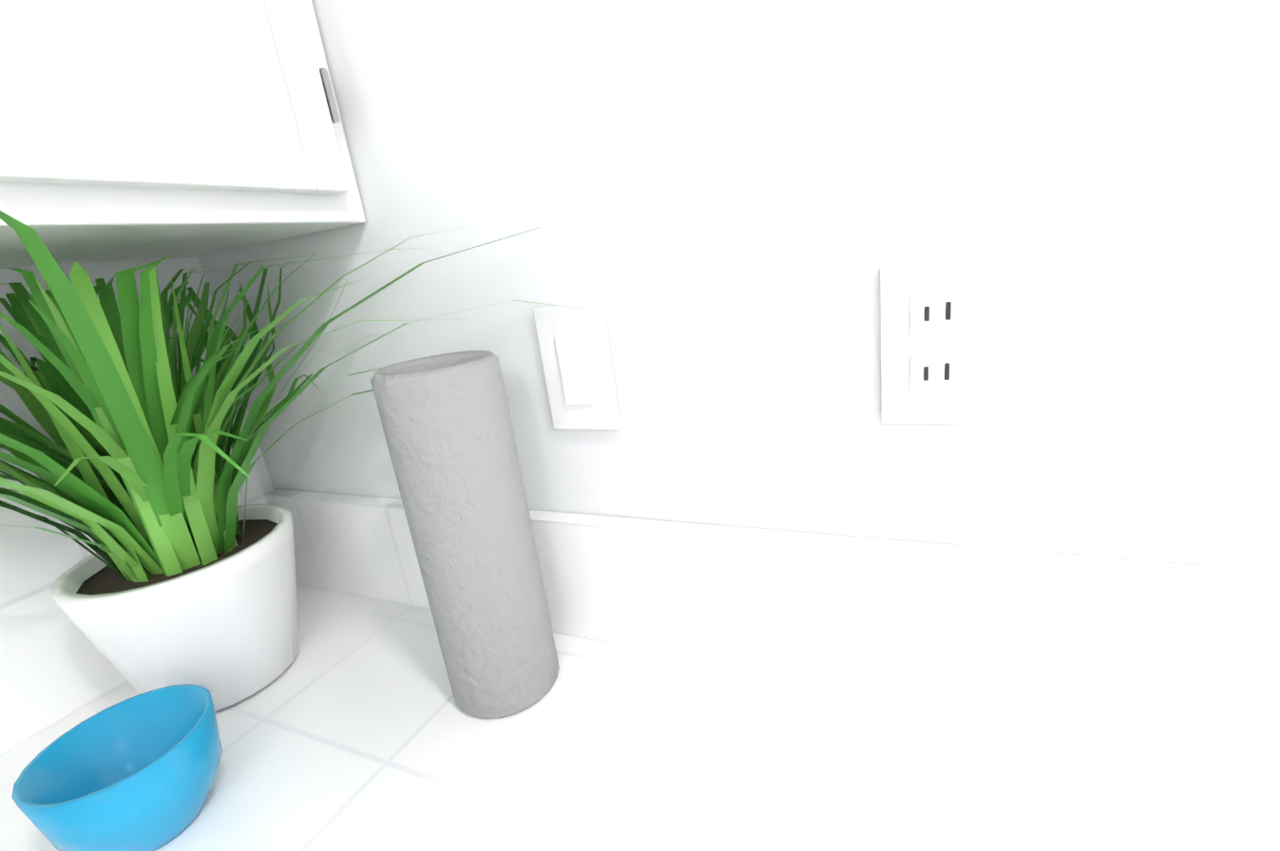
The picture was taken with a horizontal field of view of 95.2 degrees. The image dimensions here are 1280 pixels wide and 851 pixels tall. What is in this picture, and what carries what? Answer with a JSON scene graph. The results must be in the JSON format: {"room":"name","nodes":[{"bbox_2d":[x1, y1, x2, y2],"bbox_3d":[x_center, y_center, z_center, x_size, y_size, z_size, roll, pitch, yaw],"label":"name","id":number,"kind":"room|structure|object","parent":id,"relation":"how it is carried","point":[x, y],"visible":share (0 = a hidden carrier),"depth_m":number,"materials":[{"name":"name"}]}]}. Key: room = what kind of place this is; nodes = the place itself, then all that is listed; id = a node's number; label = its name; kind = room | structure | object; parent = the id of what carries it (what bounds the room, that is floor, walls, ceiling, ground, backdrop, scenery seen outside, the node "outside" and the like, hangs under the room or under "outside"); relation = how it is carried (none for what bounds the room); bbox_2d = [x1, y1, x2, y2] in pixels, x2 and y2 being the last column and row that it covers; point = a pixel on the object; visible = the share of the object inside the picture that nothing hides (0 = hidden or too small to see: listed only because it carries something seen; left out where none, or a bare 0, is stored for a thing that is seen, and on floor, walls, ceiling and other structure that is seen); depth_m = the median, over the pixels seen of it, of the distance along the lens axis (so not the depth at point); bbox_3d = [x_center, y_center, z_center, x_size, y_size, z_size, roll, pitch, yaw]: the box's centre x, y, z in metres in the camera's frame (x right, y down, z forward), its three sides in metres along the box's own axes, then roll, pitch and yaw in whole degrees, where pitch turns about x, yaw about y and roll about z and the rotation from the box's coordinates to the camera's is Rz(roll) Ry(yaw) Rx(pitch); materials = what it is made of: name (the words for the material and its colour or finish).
{"room":"kitchen","nodes":[
{"label":"kitchen","id":0,"kind":"room"},
{"bbox_2d":[0,256,274,495],"bbox_3d":[-1.451,0.680,-1.033,0.120,2.300,4.540,0,18,25],"label":"wall","id":1,"kind":"structure","parent":0,"point":[10,399],"depth_m":0.64,"materials":[{"name":"white paint"}]},
{"bbox_2d":[0,0,365,267],"bbox_3d":[-0.587,-0.542,0.253,0.318,0.908,0.628,0,18,25],"label":"upper cabinet","id":2,"kind":"object","parent":1,"relation":"attached to","point":[141,129],"visible":1,"depth_m":0.41,"materials":[{"name":"white paint"}]},
{"bbox_2d":[197,0,1279,572],"bbox_3d":[1.578,0.017,-0.143,4.580,2.300,0.120,0,18,25],"label":"wall","id":3,"kind":"structure","parent":0,"point":[1102,177],"depth_m":0.41,"materials":[{"name":"white paint"}]},
{"bbox_2d":[533,302,621,430],"bbox_3d":[-0.058,-0.051,0.537,0.072,0.116,0.009,0,18,25],"label":"light switch","id":4,"kind":"object","parent":3,"relation":"attached to","point":[573,341],"visible":1,"depth_m":0.53,"materials":[{"name":"white plastic"}]},
{"bbox_2d":[879,251,1001,423],"bbox_3d":[0.207,-0.057,0.408,0.072,0.116,0.009,0,18,25],"label":"electrical outlet","id":5,"kind":"object","parent":3,"relation":"attached to","point":[939,326],"visible":1,"depth_m":0.40,"materials":[{"name":"white plastic"}]},
{"bbox_3d":[2.096,0.665,1.634,6.400,0.060,12.200,0,18,25],"label":"floor","id":6,"kind":"structure","parent":0,"visible":0},
{"bbox_3d":[0.690,0.857,-0.067,1.962,0.883,0.945,0,18,25],"label":"base cabinet","id":7,"kind":"object","parent":6,"relation":"on","visible":0},
{"bbox_2d":[0,413,1279,850],"bbox_3d":[0.444,0.323,-0.039,2.438,0.489,1.090,0,18,25],"label":"countertop","id":8,"kind":"structure","parent":7,"relation":"on","point":[724,689],"depth_m":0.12,"materials":[{"name":"white tile"}]},
{"bbox_2d":[11,684,222,850],"bbox_3d":[-0.384,0.274,0.449,0.116,0.082,0.116,0,18,25],"label":"bowl","id":9,"kind":"object","parent":8,"relation":"on","point":[136,773],"visible":1,"depth_m":0.44,"materials":[{"name":"blue ceramic"}]},
{"bbox_2d":[0,210,668,711],"bbox_3d":[-0.375,0.138,0.294,0.617,0.426,0.733,0,18,25],"label":"plant","id":10,"kind":"object","parent":8,"relation":"on","point":[184,572],"visible":1,"depth_m":0.53,"materials":[{"name":"green plant"}]},
{"bbox_2d":[370,350,559,719],"bbox_3d":[-0.148,0.098,0.524,0.102,0.316,0.102,0,18,25],"label":"vase","id":11,"kind":"object","parent":8,"relation":"on","point":[446,422],"visible":1,"depth_m":0.48,"materials":[{"name":"grey"}]}
]}

